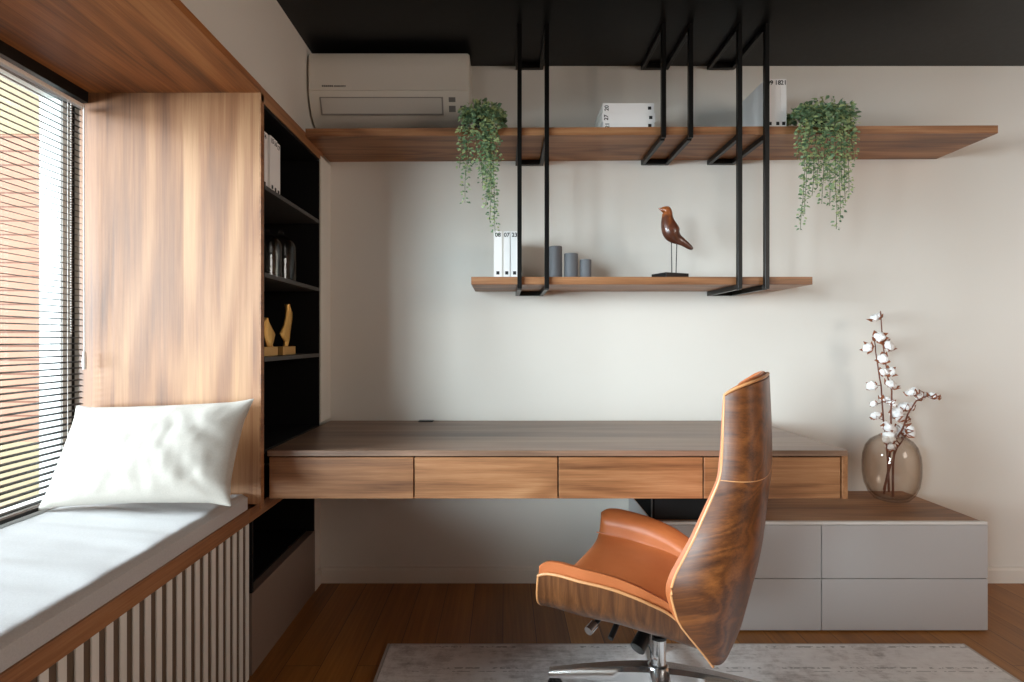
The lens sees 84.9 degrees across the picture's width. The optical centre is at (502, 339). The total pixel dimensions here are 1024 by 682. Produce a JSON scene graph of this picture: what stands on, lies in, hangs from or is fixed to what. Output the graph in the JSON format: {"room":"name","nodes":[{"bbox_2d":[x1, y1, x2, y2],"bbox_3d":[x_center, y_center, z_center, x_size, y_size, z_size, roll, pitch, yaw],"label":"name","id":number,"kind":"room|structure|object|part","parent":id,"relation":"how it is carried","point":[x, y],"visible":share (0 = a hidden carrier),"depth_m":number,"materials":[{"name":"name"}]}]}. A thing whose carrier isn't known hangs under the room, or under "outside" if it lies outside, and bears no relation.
{"room":"office","nodes":[
{"label":"office","id":0,"kind":"room"},
{"bbox_2d":[39,97,78,493],"bbox_3d":[-1.420,0.145,2.325,0.400,2.036,0.735,0,0,0],"label":"wall","id":1,"kind":"structure","parent":0,"point":[76,110],"depth_m":1.96,"materials":[{"name":"white paint"}]},
{"bbox_2d":[79,93,258,503],"bbox_3d":[-1.143,-0.142,1.932,0.617,1.411,0.024,0,0,0],"label":"panel","id":2,"kind":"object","parent":1,"relation":"attached to","point":[172,179],"depth_m":1.92,"materials":[{"name":"brown wood"}]},
{"bbox_2d":[180,0,314,130],"bbox_3d":[-1.239,-1.095,0.392,0.722,0.444,4.600,0,0,0],"label":"wall","id":3,"kind":"structure","parent":0,"point":[258,34],"depth_m":2.08,"materials":[{"name":"white paint"}]},
{"bbox_2d":[0,0,260,92],"bbox_3d":[-1.145,-0.861,0.006,0.630,0.025,3.828,0,0,0],"label":"wood ceiling panel","id":4,"kind":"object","parent":3,"relation":"attached to","point":[99,46],"depth_m":1.61,"materials":[{"name":"brown wood"}]},
{"bbox_2d":[259,93,263,508],"bbox_3d":[-0.833,-0.134,1.932,0.005,1.428,0.024,0,0,0],"label":"trim","id":5,"kind":"structure","parent":3,"relation":"attached to","point":[261,104],"depth_m":1.93,"materials":[{"name":"brown wood"}]},
{"bbox_2d":[247,583,1023,681],"bbox_3d":[0.875,1.193,0.342,5.050,0.060,4.700,0,0,0],"label":"floor","id":6,"kind":"structure","parent":0,"point":[343,632],"depth_m":2.26,"materials":[{"name":"brown wood"}]},
{"bbox_2d":[0,509,249,681],"bbox_3d":[-1.159,0.872,0.011,0.582,0.583,3.818,0,0,0],"label":"window seat","id":7,"kind":"object","parent":6,"relation":"on","point":[187,620],"visible":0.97,"depth_m":1.47,"materials":[{"name":"brown wood"}]},
{"bbox_2d":[0,495,247,672],"bbox_3d":[-1.143,0.549,0.254,0.537,0.060,3.324,0,0,0],"label":"seat cushion","id":8,"kind":"object","parent":7,"relation":"on","point":[59,565],"visible":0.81,"depth_m":1.38,"materials":[{"name":"grey fabric"}]},
{"bbox_2d":[38,399,253,510],"bbox_3d":[-1.115,0.356,1.764,0.611,0.328,0.233,0,0,0],"label":"pillow","id":9,"kind":"object","parent":8,"relation":"on","point":[169,453],"visible":1,"depth_m":1.69,"materials":[{"name":"white fabric"}]},
{"bbox_2d":[248,86,323,675],"bbox_3d":[-1.010,0.145,2.256,0.360,2.036,0.672,0,0,0],"label":"bookcase","id":10,"kind":"object","parent":6,"relation":"on","point":[282,532],"visible":0.41,"depth_m":2.54,"materials":[{"name":"black lacquer"},{"name":"taupe lacquer"}]},
{"bbox_3d":[-1.014,0.604,2.256,0.292,0.048,0.672,0,0,0],"label":"niche rail","id":11,"kind":"part","parent":10,"relation":"part of","materials":[{"name":"brown wood"}]},
{"bbox_2d":[264,131,267,185],"bbox_3d":[-0.956,-0.646,2.012,0.201,0.206,0.050,0,0,0],"label":"book","id":12,"kind":"object","parent":10,"relation":"on","point":[265,133],"visible":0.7,"depth_m":2.02,"materials":[{"name":"white paper"}]},
{"bbox_2d":[264,318,277,355],"bbox_3d":[-0.897,-0.012,2.126,0.045,0.144,0.149,0,0,0],"label":"ornament","id":13,"kind":"object","parent":10,"relation":"on","point":[269,334],"visible":0.8,"depth_m":2.12,"materials":[{"name":"gold metal"}]},
{"bbox_2d":[268,135,273,189],"bbox_3d":[-0.948,-0.645,2.058,0.201,0.204,0.037,0,0,0],"label":"book","id":14,"kind":"object","parent":10,"relation":"on","point":[270,138],"visible":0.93,"depth_m":2.05,"materials":[{"name":"white paper"}]},
{"bbox_2d":[264,233,282,277],"bbox_3d":[-0.935,-0.340,2.217,0.116,0.206,0.116,0,0,0],"label":"jar","id":15,"kind":"object","parent":10,"relation":"on","point":[264,233],"visible":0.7,"depth_m":2.23,"materials":[{"name":"clear glass"}]},
{"bbox_2d":[274,139,276,191],"bbox_3d":[-0.952,-0.646,2.097,0.201,0.206,0.034,0,0,0],"label":"book","id":16,"kind":"object","parent":10,"relation":"on","point":[275,141],"visible":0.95,"depth_m":2.10,"materials":[{"name":"white paper"}]},
{"bbox_2d":[277,143,279,193],"bbox_3d":[-0.956,-0.645,2.134,0.201,0.204,0.034,0,0,0],"label":"book","id":17,"kind":"object","parent":10,"relation":"on","point":[278,145],"visible":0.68,"depth_m":2.13,"materials":[{"name":"white paper"}]},
{"bbox_2d":[265,233,296,272],"bbox_3d":[-0.935,-0.350,2.357,0.126,0.226,0.126,0,0,0],"label":"jar","id":18,"kind":"object","parent":10,"relation":"on","point":[283,233],"visible":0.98,"depth_m":2.33,"materials":[{"name":"clear glass"}]},
{"bbox_3d":[-1.015,1.022,2.266,0.290,0.283,0.652,0,0,0],"label":"panel","id":19,"kind":"part","parent":10,"relation":"part of","materials":[{"name":"brown paint"}]},
{"bbox_2d":[274,304,294,354],"bbox_3d":[-0.897,-0.045,2.302,0.045,0.210,0.145,0,0,0],"label":"ornament","id":20,"kind":"object","parent":10,"relation":"on","point":[285,331],"visible":0.96,"depth_m":2.31,"materials":[{"name":"gold metal"}]},
{"bbox_3d":[-1.004,0.068,2.245,0.343,0.016,0.579,0,0,0],"label":"shelf","id":21,"kind":"part","parent":10,"relation":"part of","materials":[{"name":"grey wood"}]},
{"bbox_3d":[-1.004,-0.228,2.245,0.343,0.016,0.579,0,0,0],"label":"shelf","id":22,"kind":"part","parent":10,"relation":"part of","materials":[{"name":"grey wood"}]},
{"bbox_3d":[-1.004,-0.535,2.245,0.343,0.016,0.579,0,0,0],"label":"shelf","id":23,"kind":"part","parent":10,"relation":"part of","materials":[{"name":"grey wood"}]},
{"bbox_3d":[-1.010,-0.848,2.256,0.360,0.051,0.671,0,0,0],"label":"rail","id":24,"kind":"part","parent":10,"relation":"part of","materials":[{"name":"brown wood"}]},
{"bbox_2d":[635,498,706,519],"bbox_3d":[0.774,0.643,2.473,0.352,0.164,0.432,0,0,0],"label":"support","id":25,"kind":"object","parent":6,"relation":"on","point":[658,509],"visible":0.14,"depth_m":2.26,"materials":[{"name":"black"}]},
{"bbox_3d":[0.606,0.643,2.475,0.012,0.164,0.428,0,0,0],"label":"panel","id":26,"kind":"part","parent":25,"relation":"part of","materials":[{"name":"black"}]},
{"bbox_2d":[373,643,1021,681],"bbox_3d":[0.657,1.157,1.287,2.195,0.010,1.690,0,0,0],"label":"area rug","id":27,"kind":"object","parent":6,"relation":"on","point":[400,662],"visible":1,"depth_m":2.01,"materials":[{"name":"grey carpet"}]},
{"bbox_2d":[536,371,771,681],"bbox_3d":[0.489,0.622,1.762,0.675,1.057,0.675,0,0,28],"label":"office chair","id":28,"kind":"object","parent":27,"relation":"on","point":[641,573],"visible":1,"depth_m":1.50,"materials":[{"name":"brown wood"}]},
{"bbox_3d":[0.305,1.051,1.788,0.315,0.062,0.060,0,0,8],"label":"leg","id":29,"kind":"part","parent":28,"relation":"part of","materials":[{"name":"silver metal"}]},
{"bbox_3d":[0.343,0.857,1.687,0.017,0.062,0.099,0,0,36],"label":"lever","id":30,"kind":"part","parent":28,"relation":"part of","materials":[{"name":"black plastic"}]},
{"bbox_3d":[0.423,0.916,1.707,0.046,0.070,0.075,0,0,45],"label":"tension knob","id":31,"kind":"part","parent":28,"relation":"part of","materials":[{"name":"black plastic"}]},
{"bbox_3d":[0.515,1.051,1.946,0.060,0.062,0.315,0,0,8],"label":"leg","id":32,"kind":"part","parent":28,"relation":"part of","materials":[{"name":"silver metal"}]},
{"bbox_3d":[0.463,1.051,1.578,0.060,0.062,0.315,0,0,8],"label":"leg","id":33,"kind":"part","parent":28,"relation":"part of","materials":[{"name":"silver metal"}]},
{"bbox_3d":[0.673,1.051,1.736,0.315,0.062,0.060,0,0,8],"label":"leg","id":34,"kind":"part","parent":28,"relation":"part of","materials":[{"name":"silver metal"}]},
{"bbox_2d":[629,491,987,629],"bbox_3d":[1.266,0.944,2.460,1.332,0.438,0.458,0,0,0],"label":"drawer unit","id":35,"kind":"object","parent":6,"relation":"on","point":[861,561],"visible":0.67,"depth_m":2.23,"materials":[{"name":"grey paint"}]},
{"bbox_3d":[0.934,0.844,2.240,0.668,0.212,0.019,0,0,0],"label":"drawer","id":36,"kind":"part","parent":35,"relation":"part of","materials":[{"name":"grey paint"}]},
{"bbox_3d":[0.934,1.055,2.240,0.668,0.204,0.019,0,0,0],"label":"drawer","id":37,"kind":"part","parent":35,"relation":"part of","materials":[{"name":"grey paint"}]},
{"bbox_2d":[861,436,922,502],"bbox_3d":[1.752,0.576,2.527,0.227,0.295,0.227,0,0,0],"label":"vase","id":38,"kind":"object","parent":35,"relation":"on","point":[904,436],"visible":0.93,"depth_m":2.49,"materials":[{"name":"brown glass"}]},
{"bbox_2d":[860,330,897,491],"bbox_3d":[1.709,0.321,2.536,0.145,0.730,0.093,0,0,0],"label":"branch","id":39,"kind":"object","parent":38,"relation":"in","point":[878,337],"visible":0.98,"depth_m":2.52,"materials":[{"name":"brown"}]},
{"bbox_3d":[1.718,0.332,2.540,0.064,0.709,0.020,0,0,28],"label":"stem","id":40,"kind":"part","parent":39,"relation":"part of","materials":[{"name":"brown"}]},
{"bbox_2d":[867,311,905,493],"bbox_3d":[1.728,0.286,2.524,0.149,0.835,0.111,0,0,0],"label":"branch","id":41,"kind":"object","parent":38,"relation":"in","point":[887,437],"visible":0.98,"depth_m":2.51,"materials":[{"name":"brown"}]},
{"bbox_3d":[1.732,0.286,2.540,0.052,0.835,0.046,0,0,16],"label":"stem","id":42,"kind":"part","parent":41,"relation":"part of","materials":[{"name":"brown"}]},
{"bbox_2d":[883,437,904,489],"bbox_3d":[1.738,0.550,2.525,0.116,0.235,0.066,0,0,-13],"label":"branch","id":43,"kind":"object","parent":38,"relation":"in","point":[891,447],"visible":0.96,"depth_m":2.50,"materials":[{"name":"brown plant"}]},
{"bbox_2d":[892,387,940,496],"bbox_3d":[1.858,0.459,2.517,0.215,0.495,0.099,0,0,11],"label":"branch","id":44,"kind":"object","parent":38,"relation":"in","point":[907,430],"visible":0.9,"depth_m":2.51,"materials":[{"name":"brown"}]},
{"bbox_3d":[1.601,1.055,2.240,0.662,0.204,0.019,0,0,0],"label":"drawer","id":45,"kind":"part","parent":35,"relation":"part of","materials":[{"name":"grey paint"}]},
{"bbox_3d":[1.601,0.844,2.240,0.662,0.212,0.019,0,0,0],"label":"drawer","id":46,"kind":"part","parent":35,"relation":"part of","materials":[{"name":"grey paint"}]},
{"bbox_2d":[277,0,1023,65],"bbox_3d":[0.875,-1.367,0.402,5.050,0.100,4.820,0,0,0],"label":"ceiling","id":47,"kind":"structure","parent":0,"point":[581,32],"depth_m":2.37,"materials":[{"name":"black paint"}]},
{"bbox_2d":[516,23,548,295],"bbox_3d":[0.126,-0.764,2.507,0.132,1.106,0.357,0,0,0],"label":"hanger","id":48,"kind":"object","parent":47,"relation":"hanging from","point":[544,58],"visible":1,"depth_m":2.33,"materials":[{"name":"black metal"}]},
{"bbox_3d":[0.069,-0.222,2.518,0.018,0.021,0.335,0,0,0],"label":"rail","id":49,"kind":"part","parent":48,"relation":"part of","materials":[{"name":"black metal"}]},
{"bbox_3d":[0.126,-0.222,2.675,0.096,0.021,0.022,0,0,0],"label":"rail","id":50,"kind":"part","parent":48,"relation":"part of","materials":[{"name":"black metal"}]},
{"bbox_3d":[0.126,-0.846,2.675,0.096,0.022,0.022,0,0,0],"label":"rail","id":51,"kind":"part","parent":48,"relation":"part of","materials":[{"name":"black metal"}]},
{"bbox_3d":[0.126,-1.306,2.675,0.096,0.022,0.022,0,0,0],"label":"rail","id":52,"kind":"part","parent":48,"relation":"part of","materials":[{"name":"black metal"}]},
{"bbox_3d":[0.183,-0.846,2.518,0.018,0.022,0.335,0,0,0],"label":"rail","id":53,"kind":"part","parent":48,"relation":"part of","materials":[{"name":"black metal"}]},
{"bbox_3d":[0.183,-1.306,2.518,0.018,0.022,0.335,0,0,0],"label":"rail","id":54,"kind":"part","parent":48,"relation":"part of","materials":[{"name":"black metal"}]},
{"bbox_3d":[0.183,-0.222,2.518,0.018,0.021,0.335,0,0,0],"label":"rail","id":55,"kind":"part","parent":48,"relation":"part of","materials":[{"name":"black metal"}]},
{"bbox_2d":[471,277,811,290],"bbox_3d":[0.584,-0.249,2.522,1.435,0.032,0.337,0,0,0],"label":"wall shelf","id":56,"kind":"object","parent":48,"relation":"on","point":[478,283],"visible":1,"depth_m":2.35,"materials":[{"name":"brown wood"}]},
{"bbox_2d":[494,231,501,276],"bbox_3d":[-0.022,-0.363,2.474,0.034,0.196,0.201,0,0,0],"label":"book","id":57,"kind":"object","parent":56,"relation":"on","point":[497,238],"visible":0.88,"depth_m":2.37,"materials":[{"name":"white paper"}]},
{"bbox_2d":[504,231,509,276],"bbox_3d":[0.016,-0.363,2.474,0.026,0.196,0.201,0,0,0],"label":"book","id":58,"kind":"object","parent":56,"relation":"on","point":[506,233],"visible":0.99,"depth_m":2.37,"materials":[{"name":"white paper"}]},
{"bbox_2d":[510,231,516,276],"bbox_3d":[0.049,-0.363,2.474,0.034,0.196,0.201,0,0,0],"label":"book","id":59,"kind":"object","parent":56,"relation":"on","point":[513,234],"visible":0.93,"depth_m":2.37,"materials":[{"name":"white paper"}]},
{"bbox_2d":[549,246,561,276],"bbox_3d":[0.232,-0.340,2.472,0.058,0.148,0.058,0,0,0],"label":"candle holder","id":60,"kind":"object","parent":56,"relation":"on","point":[555,252],"visible":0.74,"depth_m":2.45,"materials":[{"name":"grey ceramic"}]},
{"bbox_2d":[564,253,577,276],"bbox_3d":[0.300,-0.324,2.472,0.061,0.117,0.061,0,0,0],"label":"candle holder","id":61,"kind":"object","parent":56,"relation":"on","point":[570,259],"visible":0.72,"depth_m":2.44,"materials":[{"name":"grey ceramic"}]},
{"bbox_2d":[580,259,590,276],"bbox_3d":[0.364,-0.311,2.472,0.051,0.091,0.051,0,0,0],"label":"candle holder","id":62,"kind":"object","parent":56,"relation":"on","point":[585,264],"visible":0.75,"depth_m":2.45,"materials":[{"name":"grey ceramic"}]},
{"bbox_2d":[652,206,692,276],"bbox_3d":[0.739,-0.423,2.436,0.154,0.315,0.094,0,0,-24],"label":"bird figurine","id":63,"kind":"object","parent":56,"relation":"on","point":[670,229],"visible":0.99,"depth_m":2.41,"materials":[{"name":"brown wood"}]},
{"bbox_2d":[305,125,997,161],"bbox_3d":[0.625,-0.879,2.522,2.910,0.046,0.337,0,0,0],"label":"wall shelf","id":64,"kind":"object","parent":48,"relation":"on","point":[876,142],"visible":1,"depth_m":2.45,"materials":[{"name":"brown wood"}]},
{"bbox_2d":[455,98,507,234],"bbox_3d":[-0.087,-0.726,2.393,0.228,0.586,0.248,0,0,0],"label":"trailing plant","id":65,"kind":"object","parent":64,"relation":"on","point":[483,117],"visible":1,"depth_m":2.32,"materials":[{"name":"green plant"}]},
{"bbox_3d":[-0.085,-0.926,2.430,0.094,0.066,0.094,0,0,0],"label":"pot","id":66,"kind":"part","parent":65,"relation":"part of","materials":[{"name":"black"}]},
{"bbox_2d":[602,122,653,126],"bbox_3d":[0.534,-0.910,2.487,0.215,0.030,0.221,0,0,0],"label":"book","id":67,"kind":"object","parent":64,"relation":"on","point":[605,124],"visible":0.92,"depth_m":2.38,"materials":[{"name":"white paper"}]},
{"bbox_2d":[597,113,654,126],"bbox_3d":[0.534,-0.944,2.487,0.224,0.037,0.221,0,0,0],"label":"book","id":68,"kind":"object","parent":67,"relation":"on","point":[605,117],"visible":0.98,"depth_m":2.38,"materials":[{"name":"white paper"}]},
{"bbox_2d":[594,103,653,126],"bbox_3d":[0.532,-0.984,2.487,0.217,0.042,0.221,0,0,0],"label":"book","id":69,"kind":"object","parent":68,"relation":"on","point":[606,107],"visible":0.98,"depth_m":2.38,"materials":[{"name":"white paper"}]},
{"bbox_2d":[742,79,774,126],"bbox_3d":[1.132,-1.002,2.501,0.040,0.208,0.256,0,0,0],"label":"book","id":70,"kind":"object","parent":64,"relation":"on","point":[752,106],"visible":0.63,"depth_m":2.45,"materials":[{"name":"white paper"}]},
{"bbox_2d":[775,79,780,125],"bbox_3d":[1.165,-1.003,2.501,0.025,0.208,0.256,0,0,0],"label":"book","id":71,"kind":"object","parent":64,"relation":"on","point":[777,81],"visible":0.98,"depth_m":2.37,"materials":[{"name":"white paper"}]},
{"bbox_2d":[781,79,785,125],"bbox_3d":[1.189,-1.003,2.501,0.025,0.208,0.256,0,0,0],"label":"book","id":72,"kind":"object","parent":64,"relation":"on","point":[783,81],"visible":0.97,"depth_m":2.37,"materials":[{"name":"white paper"}]},
{"bbox_2d":[786,95,860,229],"bbox_3d":[1.340,-0.737,2.391,0.298,0.582,0.241,0,0,0],"label":"trailing plant","id":73,"kind":"object","parent":64,"relation":"on","point":[808,115],"visible":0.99,"depth_m":2.31,"materials":[{"name":"green plant"}]},
{"bbox_2d":[641,23,692,164],"bbox_3d":[0.727,-1.077,2.507,0.131,0.479,0.357,0,0,0],"label":"hanger","id":74,"kind":"object","parent":47,"relation":"hanging from","point":[687,35],"visible":1,"depth_m":2.35,"materials":[{"name":"black metal"}]},
{"bbox_3d":[0.670,-1.306,2.518,0.018,0.022,0.335,0,0,0],"label":"rail","id":75,"kind":"part","parent":74,"relation":"part of","materials":[{"name":"black metal"}]},
{"bbox_3d":[0.670,-0.849,2.518,0.018,0.022,0.335,0,0,0],"label":"rail","id":76,"kind":"part","parent":74,"relation":"part of","materials":[{"name":"black metal"}]},
{"bbox_3d":[0.727,-1.306,2.675,0.095,0.022,0.022,0,0,0],"label":"rail","id":77,"kind":"part","parent":74,"relation":"part of","materials":[{"name":"black metal"}]},
{"bbox_3d":[0.727,-0.849,2.675,0.095,0.022,0.022,0,0,0],"label":"rail","id":78,"kind":"part","parent":74,"relation":"part of","materials":[{"name":"black metal"}]},
{"bbox_3d":[0.783,-1.306,2.518,0.018,0.022,0.335,0,0,0],"label":"rail","id":79,"kind":"part","parent":74,"relation":"part of","materials":[{"name":"black metal"}]},
{"bbox_3d":[0.783,-0.849,2.518,0.018,0.022,0.335,0,0,0],"label":"rail","id":80,"kind":"part","parent":74,"relation":"part of","materials":[{"name":"black metal"}]},
{"bbox_2d":[707,23,769,295],"bbox_3d":[1.044,-0.764,2.507,0.131,1.106,0.357,0,0,0],"label":"shelf bracket","id":81,"kind":"object","parent":47,"relation":"hanging from","point":[764,32],"visible":1,"depth_m":2.33,"materials":[{"name":"black metal"}]},
{"bbox_3d":[0.987,-0.850,2.518,0.018,0.022,0.335,0,0,0],"label":"rail","id":82,"kind":"part","parent":81,"relation":"part of","materials":[{"name":"black metal"}]},
{"bbox_3d":[0.987,-1.306,2.518,0.018,0.022,0.335,0,0,0],"label":"rail","id":83,"kind":"part","parent":81,"relation":"part of","materials":[{"name":"black metal"}]},
{"bbox_3d":[1.044,-0.850,2.675,0.095,0.022,0.022,0,0,0],"label":"rail","id":84,"kind":"part","parent":81,"relation":"part of","materials":[{"name":"black metal"}]},
{"bbox_3d":[1.044,-1.306,2.675,0.095,0.022,0.022,0,0,0],"label":"rail","id":85,"kind":"part","parent":81,"relation":"part of","materials":[{"name":"black metal"}]},
{"bbox_3d":[1.044,-0.222,2.675,0.095,0.021,0.022,0,0,0],"label":"rail","id":86,"kind":"part","parent":81,"relation":"part of","materials":[{"name":"black metal"}]},
{"bbox_3d":[0.987,-0.222,2.518,0.018,0.021,0.335,0,0,0],"label":"rail","id":87,"kind":"part","parent":81,"relation":"part of","materials":[{"name":"black metal"}]},
{"bbox_3d":[1.100,-0.850,2.518,0.018,0.022,0.335,0,0,0],"label":"rail","id":88,"kind":"part","parent":81,"relation":"part of","materials":[{"name":"black metal"}]},
{"bbox_3d":[1.100,-1.306,2.518,0.018,0.022,0.335,0,0,0],"label":"rail","id":89,"kind":"part","parent":81,"relation":"part of","materials":[{"name":"black metal"}]},
{"bbox_3d":[1.100,-0.222,2.518,0.018,0.021,0.335,0,0,0],"label":"rail","id":90,"kind":"part","parent":81,"relation":"part of","materials":[{"name":"black metal"}]},
{"bbox_2d":[320,66,1023,567],"bbox_3d":[0.875,-0.077,2.752,5.050,2.480,0.120,0,0,0],"label":"wall","id":91,"kind":"structure","parent":0,"point":[934,246],"depth_m":2.69,"materials":[{"name":"white paint"}]},
{"bbox_2d":[264,422,319,571],"bbox_3d":[-1.040,0.768,2.642,0.320,0.790,0.100,0,0,0],"label":"trim","id":92,"kind":"structure","parent":91,"relation":"attached to","point":[317,501],"depth_m":2.66,"materials":[{"name":"white paint"}]},
{"bbox_2d":[315,568,320,590],"bbox_3d":[-0.874,1.126,2.634,0.012,0.074,0.084,0,0,0],"label":"baseboard","id":93,"kind":"structure","parent":91,"relation":"attached to","point":[318,572],"depth_m":2.63,"materials":[{"name":"white"}]},
{"bbox_2d":[319,156,330,421],"bbox_3d":[-1.014,-0.232,2.619,0.372,1.210,0.147,0,0,0],"label":"trim","id":94,"kind":"structure","parent":91,"relation":"attached to","point":[324,167],"depth_m":2.60,"materials":[{"name":"white paint"}]},
{"bbox_2d":[308,54,471,127],"bbox_3d":[-0.509,-1.124,2.588,0.718,0.322,0.200,0,0,0],"label":"air conditioner","id":95,"kind":"object","parent":91,"relation":"attached to","point":[345,90],"visible":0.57,"depth_m":2.50,"materials":[{"name":"beige plastic"}]},
{"bbox_3d":[-0.509,-1.194,2.495,0.706,0.173,0.014,0,0,0],"label":"panel","id":96,"kind":"part","parent":95,"relation":"part of","materials":[{"name":"beige plastic"}]},
{"bbox_2d":[321,567,538,582],"bbox_3d":[-0.135,1.126,2.684,1.470,0.074,0.016,0,0,0],"label":"baseboard","id":97,"kind":"structure","parent":91,"relation":"attached to","point":[328,574],"depth_m":2.68,"materials":[{"name":"white wood"}]},
{"bbox_2d":[267,420,847,498],"bbox_3d":[0.191,0.471,2.325,2.034,0.179,0.729,0,0,0],"label":"desk","id":98,"kind":"object","parent":91,"relation":"attached to","point":[421,459],"visible":0.9,"depth_m":1.96,"materials":[{"name":"brown wood"}]},
{"bbox_3d":[-0.567,0.484,1.972,0.505,0.144,0.019,0,0,0],"label":"drawer","id":99,"kind":"part","parent":98,"relation":"part of","materials":[{"name":"brown wood"}]},
{"bbox_3d":[-0.059,0.484,1.972,0.500,0.144,0.019,0,0,0],"label":"drawer","id":100,"kind":"part","parent":98,"relation":"part of","materials":[{"name":"brown wood"}]},
{"bbox_3d":[0.448,0.484,1.972,0.504,0.144,0.019,0,0,0],"label":"drawer","id":101,"kind":"part","parent":98,"relation":"part of","materials":[{"name":"brown wood"}]},
{"bbox_3d":[0.944,0.484,1.972,0.478,0.144,0.019,0,0,0],"label":"drawer","id":102,"kind":"part","parent":98,"relation":"part of","materials":[{"name":"brown wood"}]},
{"bbox_3d":[1.198,0.482,2.325,0.020,0.150,0.729,0,0,0],"label":"panel","id":103,"kind":"part","parent":98,"relation":"part of","materials":[{"name":"brown wood"}]},
{"bbox_2d":[987,567,1023,582],"bbox_3d":[2.666,1.126,2.684,1.468,0.074,0.016,0,0,0],"label":"baseboard","id":104,"kind":"structure","parent":91,"relation":"attached to","point":[995,574],"depth_m":2.68,"materials":[{"name":"white wood"}]},
{"bbox_3d":[-1.535,0.913,0.042,0.170,0.620,3.900,0,0,0],"label":"wall niche","id":105,"kind":"object","parent":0,"visible":0},
{"bbox_2d":[0,40,87,528],"bbox_3d":[-1.495,-0.132,0.042,0.150,1.470,3.900,0,0,0],"label":"window","id":106,"kind":"structure","parent":105,"relation":"attached to","point":[8,53],"depth_m":1.90,"materials":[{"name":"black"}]},
{"bbox_2d":[0,58,86,524],"bbox_3d":[-1.417,-0.136,0.042,0.043,1.316,3.700,0,0,0],"label":"blind","id":107,"kind":"object","parent":106,"relation":"attached to","point":[4,64],"visible":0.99,"depth_m":1.72,"materials":[{"name":"white"}]},
{"bbox_3d":[-1.425,0.516,0.042,0.022,0.012,3.700,0,0,0],"label":"rail","id":108,"kind":"part","parent":107,"relation":"part of","materials":[{"name":"brown metal"}]},
{"bbox_3d":[-1.434,-0.135,1.822,0.002,1.305,0.002,0,0,36],"label":"ladder cord","id":109,"kind":"part","parent":107,"relation":"part of","materials":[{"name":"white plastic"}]},
{"bbox_3d":[-1.416,-0.135,1.822,0.002,1.305,0.002,0,0,36],"label":"ladder cord","id":110,"kind":"part","parent":107,"relation":"part of","materials":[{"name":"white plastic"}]},
{"bbox_3d":[-1.409,-0.399,1.827,0.006,0.762,0.005,0,0,30],"label":"bead chain","id":111,"kind":"part","parent":107,"relation":"part of","materials":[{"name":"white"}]},
{"bbox_3d":[-1.404,-0.372,1.877,0.006,0.830,0.004,0,0,0],"label":"pull cord","id":112,"kind":"part","parent":107,"relation":"part of","materials":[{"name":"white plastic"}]},
{"label":"outside","id":113,"kind":"structure","parent":0,"visible":0},
{"bbox_2d":[0,76,38,506],"bbox_3d":[-3.565,-0.112,2.357,3.870,2.950,0.170,0,0,0],"label":"wall","id":114,"kind":"structure","parent":113,"point":[8,193],"depth_m":2.33,"materials":[{"name":"ceramic"}]}
]}

